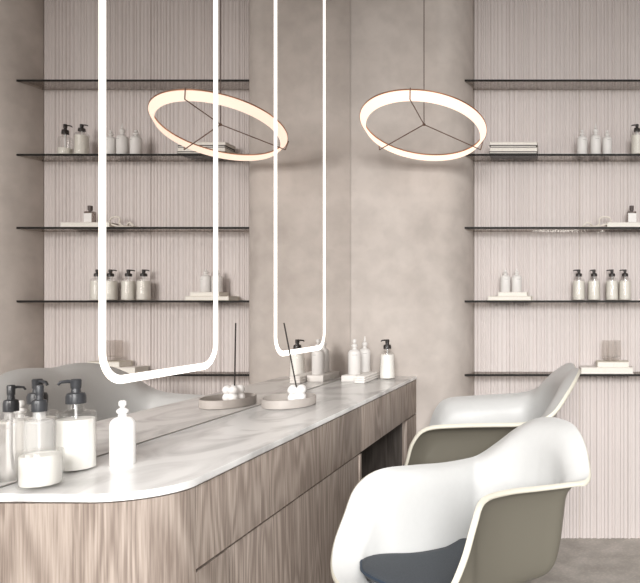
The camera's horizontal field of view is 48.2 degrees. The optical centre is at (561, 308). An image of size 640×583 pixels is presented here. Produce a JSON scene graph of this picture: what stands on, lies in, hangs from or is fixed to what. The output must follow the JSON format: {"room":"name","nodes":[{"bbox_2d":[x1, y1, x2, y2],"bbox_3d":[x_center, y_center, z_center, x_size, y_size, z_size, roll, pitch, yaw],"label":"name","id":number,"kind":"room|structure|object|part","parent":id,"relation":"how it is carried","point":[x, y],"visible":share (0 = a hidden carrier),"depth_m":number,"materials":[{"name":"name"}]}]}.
{"room":"salon","nodes":[
{"label":"salon","id":0,"kind":"room"},
{"bbox_2d":[0,379,340,487],"bbox_3d":[-1.054,-0.319,0.306,0.192,2.850,5.812,0,0,0],"label":"wall","id":1,"kind":"structure","parent":0,"point":[340,379],"depth_m":1.62,"materials":[{"name":"paint"}]},
{"bbox_2d":[0,0,350,486],"bbox_3d":[-0.953,-0.720,1.488,0.006,2.043,2.776,0,0,0],"label":"wall mirror","id":2,"kind":"object","parent":1,"relation":"attached to","point":[160,53],"visible":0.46,"depth_m":1.52,"materials":[{"name":"clear glass"}]},
{"bbox_2d":[99,0,217,383],"bbox_3d":[-0.950,-0.676,1.540,0.001,1.675,0.451,0,0,0],"label":"light frame","id":3,"kind":"object","parent":2,"relation":"attached to","point":[120,379],"visible":1,"depth_m":1.33,"materials":[{"name":"white plastic"}]},
{"bbox_2d":[274,0,324,355],"bbox_3d":[-0.950,-0.676,2.340,0.001,1.675,0.453,0,0,0],"label":"light frame","id":4,"kind":"object","parent":2,"relation":"attached to","point":[314,348],"visible":1,"depth_m":2.13,"materials":[{"name":"white plastic"}]},
{"bbox_2d":[351,0,473,433],"bbox_3d":[-0.693,-0.319,2.989,0.531,2.850,0.218,0,0,0],"label":"wall","id":5,"kind":"structure","parent":0,"point":[412,249],"depth_m":2.88,"materials":[{"name":"paint"}]},
{"bbox_2d":[579,0,579,537],"bbox_3d":[0.921,-0.319,3.155,3.758,2.850,0.114,0,0,0],"label":"wall","id":6,"kind":"structure","parent":0,"point":[579,0],"depth_m":3.10,"materials":[{"name":"paint"}]},
{"bbox_2d":[474,0,578,537],"bbox_3d":[-0.172,-0.319,3.091,0.510,2.850,0.015,0,0,0],"label":"wall panel","id":7,"kind":"object","parent":6,"relation":"attached to","point":[514,39],"depth_m":3.09,"materials":[{"name":"paint"}]},
{"bbox_2d":[580,0,639,538],"bbox_3d":[0.344,-0.319,3.091,0.517,2.850,0.014,0,0,0],"label":"wall panel","id":8,"kind":"object","parent":6,"relation":"attached to","point":[609,29],"depth_m":3.09,"materials":[{"name":"paint"}]},
{"bbox_2d":[524,538,639,582],"bbox_3d":[0.825,1.156,0.306,3.950,0.100,5.812,0,0,0],"label":"floor","id":9,"kind":"structure","parent":0,"point":[579,560],"depth_m":2.79,"materials":[{"name":"concrete"}]},
{"bbox_2d":[0,380,415,582],"bbox_3d":[-0.802,0.711,1.962,0.294,0.791,1.832,0,0,0],"label":"vanity cabinet","id":10,"kind":"object","parent":9,"relation":"on","point":[275,516],"visible":0.77,"depth_m":1.28,"materials":[{"name":"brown wood"}]},
{"bbox_3d":[-0.769,0.712,1.105,0.362,0.788,0.142,0,0,-35],"label":"panel","id":11,"kind":"part","parent":10,"relation":"part of","materials":[{"name":"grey wood"}]},
{"bbox_2d":[0,376,416,501],"bbox_3d":[-0.800,0.308,1.961,0.297,0.014,1.836,0,0,0],"label":"countertop","id":12,"kind":"structure","parent":10,"relation":"on","point":[187,458],"depth_m":1.36,"materials":[{"name":"white stone"}]},
{"bbox_2d":[31,385,47,451],"bbox_3d":[-0.925,0.218,1.133,0.047,0.167,0.047,0,0,-42],"label":"soap pump bottle","id":13,"kind":"object","parent":12,"relation":"on","point":[39,405],"visible":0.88,"depth_m":1.13,"materials":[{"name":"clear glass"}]},
{"bbox_2d":[18,451,61,487],"bbox_3d":[-0.887,0.271,1.088,0.065,0.061,0.065,0,0,0],"label":"candle jar","id":14,"kind":"object","parent":12,"relation":"on","point":[42,468],"visible":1,"depth_m":1.07,"materials":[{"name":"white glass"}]},
{"bbox_2d":[56,378,95,470],"bbox_3d":[-0.914,0.216,1.204,0.066,0.170,0.066,0,0,-20],"label":"soap pump bottle","id":15,"kind":"object","parent":12,"relation":"on","point":[76,435],"visible":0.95,"depth_m":1.19,"materials":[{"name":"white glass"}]},
{"bbox_2d":[109,400,135,466],"bbox_3d":[-0.851,0.239,1.240,0.043,0.124,0.043,0,0,-3],"label":"lotion bottle","id":16,"kind":"object","parent":12,"relation":"on","point":[122,429],"visible":1,"depth_m":1.22,"materials":[{"name":"white plastic"}]},
{"bbox_2d":[261,393,315,409],"bbox_3d":[-0.855,0.288,2.007,0.150,0.027,0.196,0,0,0],"label":"oval tray","id":17,"kind":"object","parent":12,"relation":"on","point":[277,401],"visible":0.93,"depth_m":1.94,"materials":[{"name":"beige ceramic"}]},
{"bbox_2d":[287,384,305,399],"bbox_3d":[-0.849,0.270,2.051,0.055,0.053,0.055,0,0,-20],"label":"candle","id":18,"kind":"object","parent":17,"relation":"on","point":[295,393],"visible":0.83,"depth_m":2.03,"materials":[{"name":"white wax"}]},
{"bbox_2d":[283,323,296,386],"bbox_3d":[-0.863,0.148,2.032,0.004,0.209,0.049,0,0,31],"label":"incense stick","id":19,"kind":"object","parent":18,"relation":"in","point":[283,323],"visible":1,"depth_m":2.03,"materials":[{"name":"black wood"}]},
{"bbox_2d":[341,372,365,381],"bbox_3d":[-0.879,0.288,2.746,0.069,0.027,0.200,0,0,0],"label":"stone slab","id":20,"kind":"object","parent":12,"relation":"on","point":[344,378],"visible":0.31,"depth_m":2.65,"materials":[{"name":"white stone"}]},
{"bbox_2d":[348,339,360,374],"bbox_3d":[-0.874,0.201,2.696,0.051,0.147,0.051,0,0,4],"label":"lotion bottle","id":21,"kind":"object","parent":20,"relation":"on","point":[354,355],"visible":0.99,"depth_m":2.67,"materials":[{"name":"white plastic"}]},
{"bbox_2d":[360,336,369,371],"bbox_3d":[-0.861,0.197,2.794,0.047,0.155,0.047,0,0,9],"label":"lotion bottle","id":22,"kind":"object","parent":20,"relation":"on","point":[365,352],"visible":0.93,"depth_m":2.77,"materials":[{"name":"white plastic"}]},
{"bbox_2d":[354,371,378,382],"bbox_3d":[-0.820,0.287,2.693,0.044,0.030,0.210,0,0,0],"label":"folded cloth","id":23,"kind":"object","parent":12,"relation":"on","point":[371,375],"visible":1,"depth_m":2.64,"materials":[{"name":"white fabric"}]},
{"bbox_2d":[380,339,394,378],"bbox_3d":[-0.756,0.216,2.769,0.067,0.170,0.067,0,0,8],"label":"soap pump bottle","id":24,"kind":"object","parent":12,"relation":"on","point":[387,360],"visible":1,"depth_m":2.75,"materials":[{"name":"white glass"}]},
{"bbox_3d":[-0.665,0.392,1.619,0.020,0.148,0.943,0,0,0],"label":"drawer","id":25,"kind":"part","parent":10,"relation":"part of","materials":[{"name":"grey wood"}]},
{"bbox_3d":[-0.671,0.783,1.666,0.024,0.622,0.814,0,0,0],"label":"door","id":26,"kind":"part","parent":10,"relation":"part of","materials":[{"name":"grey wood"}]},
{"bbox_3d":[-0.798,0.789,2.083,0.285,0.634,0.016,0,0,0],"label":"panel","id":27,"kind":"part","parent":10,"relation":"part of","materials":[{"name":"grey wood"}]},
{"bbox_3d":[-0.808,0.789,2.790,0.265,0.634,0.177,0,0,0],"label":"panel","id":28,"kind":"part","parent":10,"relation":"part of","materials":[{"name":"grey wood"}]},
{"bbox_3d":[-0.665,0.392,2.485,0.020,0.148,0.787,0,0,0],"label":"drawer","id":29,"kind":"part","parent":10,"relation":"part of","materials":[{"name":"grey wood"}]},
{"bbox_2d":[330,417,590,582],"bbox_3d":[-0.217,0.710,1.626,0.460,0.791,0.627,0,0,40],"label":"armchair","id":30,"kind":"object","parent":9,"relation":"on","point":[495,515],"visible":1,"depth_m":1.61,"materials":[{"name":"white plastic"}]},
{"bbox_2d":[403,363,580,465],"bbox_3d":[-0.289,0.661,2.415,0.699,0.889,0.754,0,0,-5],"label":"armchair","id":31,"kind":"object","parent":9,"relation":"on","point":[460,427],"visible":0.29,"depth_m":2.25,"materials":[{"name":"white plastic"}]},
{"bbox_3d":[0.825,-1.794,0.306,3.950,0.100,5.812,0,0,0],"label":"ceiling","id":32,"kind":"structure","parent":0,"visible":0},
{"bbox_2d":[359,88,486,160],"bbox_3d":[-0.546,-1.190,2.539,0.494,1.108,0.485,0,0,0],"label":"pendant","id":33,"kind":"object","parent":32,"relation":"hanging from","point":[399,95],"visible":1,"depth_m":2.41,"materials":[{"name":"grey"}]},
{"bbox_3d":[1.602,-0.319,2.989,1.996,2.850,0.218,0,0,0],"label":"wall","id":34,"kind":"structure","parent":0,"visible":0},
{"bbox_2d":[465,79,639,81],"bbox_3d":[0.085,-1.059,3.025,1.089,0.010,0.116,0,0,0],"label":"glass shelf","id":35,"kind":"object","parent":34,"relation":"attached to","point":[466,80],"visible":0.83,"depth_m":2.97,"materials":[{"name":"black glass"}]},
{"bbox_2d":[465,227,639,228],"bbox_3d":[0.085,-0.376,3.025,1.089,0.010,0.116,0,0,0],"label":"glass shelf","id":36,"kind":"object","parent":34,"relation":"attached to","point":[465,227],"visible":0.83,"depth_m":2.97,"materials":[{"name":"black glass"}]},
{"bbox_2d":[581,216,611,226],"bbox_3d":[0.159,-0.410,3.007,0.152,0.058,0.053,0,0,0],"label":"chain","id":37,"kind":"object","parent":36,"relation":"on","point":[585,223],"visible":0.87,"depth_m":3.00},
{"bbox_2d":[605,222,639,229],"bbox_3d":[0.324,-0.393,3.030,0.232,0.024,0.095,0,0,0],"label":"book","id":38,"kind":"object","parent":36,"relation":"on","point":[609,224],"visible":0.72,"depth_m":2.98,"materials":[{"name":"paper"}]},
{"bbox_2d":[628,205,635,221],"bbox_3d":[0.329,-0.446,3.025,0.042,0.083,0.029,0,0,-6],"label":"perfume bottle","id":39,"kind":"object","parent":38,"relation":"on","point":[631,216],"visible":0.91,"depth_m":3.01,"materials":[{"name":"grey glass"}]},
{"bbox_2d":[465,300,639,301],"bbox_3d":[0.085,-0.035,3.025,1.089,0.010,0.116,0,0,0],"label":"glass shelf","id":40,"kind":"object","parent":34,"relation":"attached to","point":[465,300],"visible":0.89,"depth_m":2.97,"materials":[{"name":"black glass"}]},
{"bbox_2d":[487,296,531,299],"bbox_3d":[-0.245,-0.050,3.030,0.206,0.020,0.095,0,0,0],"label":"book","id":41,"kind":"object","parent":40,"relation":"on","point":[489,297],"visible":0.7,"depth_m":2.98,"materials":[{"name":"white paper"}]},
{"bbox_2d":[498,292,527,295],"bbox_3d":[-0.231,-0.070,3.030,0.140,0.020,0.085,0,0,0],"label":"book","id":42,"kind":"object","parent":41,"relation":"on","point":[499,293],"visible":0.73,"depth_m":2.99,"materials":[{"name":"paper"}]},
{"bbox_2d":[500,270,509,291],"bbox_3d":[-0.268,-0.132,3.030,0.048,0.104,0.048,0,0,8],"label":"lotion bottle","id":43,"kind":"object","parent":42,"relation":"on","point":[504,279],"visible":0.98,"depth_m":3.01,"materials":[{"name":"white plastic"}]},
{"bbox_2d":[512,268,521,291],"bbox_3d":[-0.214,-0.136,3.032,0.048,0.112,0.048,0,0,-1],"label":"lotion bottle","id":44,"kind":"object","parent":42,"relation":"on","point":[516,279],"visible":0.94,"depth_m":3.01,"materials":[{"name":"white plastic"}]},
{"bbox_2d":[573,269,584,299],"bbox_3d":[0.080,-0.114,3.030,0.062,0.147,0.062,0,0,0],"label":"soap pump bottle","id":45,"kind":"object","parent":40,"relation":"on","point":[578,286],"visible":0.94,"depth_m":3.01,"materials":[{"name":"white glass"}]},
{"bbox_2d":[588,269,599,299],"bbox_3d":[0.151,-0.114,3.030,0.062,0.147,0.062,0,0,42],"label":"soap pump bottle","id":46,"kind":"object","parent":40,"relation":"on","point":[593,286],"visible":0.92,"depth_m":3.01,"materials":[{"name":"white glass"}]},
{"bbox_2d":[606,269,617,299],"bbox_3d":[0.237,-0.114,3.030,0.062,0.147,0.062,0,0,14],"label":"soap pump bottle","id":47,"kind":"object","parent":40,"relation":"on","point":[611,286],"visible":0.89,"depth_m":3.01,"materials":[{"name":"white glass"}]},
{"bbox_2d":[619,269,630,299],"bbox_3d":[0.298,-0.114,3.030,0.062,0.147,0.062,0,0,-9],"label":"soap pump bottle","id":48,"kind":"object","parent":40,"relation":"on","point":[624,286],"visible":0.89,"depth_m":3.01,"materials":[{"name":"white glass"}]},
{"bbox_2d":[465,374,639,375],"bbox_3d":[0.085,0.307,3.025,1.089,0.010,0.116,0,0,0],"label":"glass shelf","id":49,"kind":"object","parent":34,"relation":"attached to","point":[465,374],"visible":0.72,"depth_m":2.97,"materials":[{"name":"black glass"}]},
{"bbox_2d":[580,366,633,373],"bbox_3d":[0.210,0.287,3.030,0.246,0.030,0.098,0,0,0],"label":"book","id":50,"kind":"object","parent":49,"relation":"on","point":[584,369],"visible":0.8,"depth_m":2.98,"materials":[{"name":"paper"}]},
{"bbox_2d":[596,360,628,366],"bbox_3d":[0.239,0.259,3.030,0.152,0.026,0.090,0,0,0],"label":"book","id":51,"kind":"object","parent":50,"relation":"on","point":[599,363],"visible":1,"depth_m":2.99,"materials":[{"name":"white paper"}]},
{"bbox_2d":[466,154,639,155],"bbox_3d":[0.085,-0.715,3.025,1.089,0.010,0.116,0,0,0],"label":"glass shelf","id":52,"kind":"object","parent":34,"relation":"attached to","point":[468,154],"visible":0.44,"depth_m":2.97,"materials":[{"name":"black glass"}]},
{"bbox_2d":[489,151,537,158],"bbox_3d":[-0.227,-0.726,3.017,0.224,0.012,0.095,0,0,0],"label":"book","id":53,"kind":"object","parent":52,"relation":"on","point":[490,152],"visible":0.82,"depth_m":2.98,"materials":[{"name":"white paper"}]},
{"bbox_2d":[490,148,537,153],"bbox_3d":[-0.225,-0.741,3.017,0.224,0.018,0.092,0,0,0],"label":"book","id":54,"kind":"object","parent":53,"relation":"on","point":[491,149],"visible":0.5,"depth_m":2.97,"materials":[{"name":"paper"}]},
{"bbox_2d":[490,145,536,147],"bbox_3d":[-0.226,-0.756,3.017,0.217,0.012,0.090,0,0,0],"label":"book","id":55,"kind":"object","parent":54,"relation":"on","point":[491,146],"visible":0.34,"depth_m":2.97,"materials":[{"name":"white paper"}]},
{"bbox_2d":[489,142,537,147],"bbox_3d":[-0.226,-0.769,3.017,0.226,0.014,0.092,0,0,0],"label":"book","id":56,"kind":"object","parent":55,"relation":"on","point":[490,143],"visible":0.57,"depth_m":2.97,"materials":[{"name":"paper"}]},
{"bbox_2d":[577,130,586,153],"bbox_3d":[0.094,-0.778,2.997,0.050,0.118,0.050,0,0,-8],"label":"lotion bottle","id":57,"kind":"object","parent":52,"relation":"on","point":[581,140],"visible":0.98,"depth_m":2.98,"materials":[{"name":"white plastic"}]},
{"bbox_2d":[590,123,600,153],"bbox_3d":[0.157,-0.794,2.997,0.050,0.150,0.050,0,0,7],"label":"lotion bottle","id":58,"kind":"object","parent":52,"relation":"on","point":[595,140],"visible":0.96,"depth_m":2.98,"materials":[{"name":"white plastic"}]},
{"bbox_2d":[602,130,611,153],"bbox_3d":[0.212,-0.777,2.997,0.045,0.116,0.045,0,0,5],"label":"lotion bottle","id":59,"kind":"object","parent":52,"relation":"on","point":[607,140],"visible":0.98,"depth_m":2.98,"materials":[{"name":"white plastic"}]},
{"bbox_2d":[631,124,639,153],"bbox_3d":[0.352,-0.793,3.002,0.062,0.147,0.062,0,0,8],"label":"soap pump bottle","id":60,"kind":"object","parent":52,"relation":"on","point":[635,139],"visible":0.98,"depth_m":2.98,"materials":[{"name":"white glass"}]}
]}

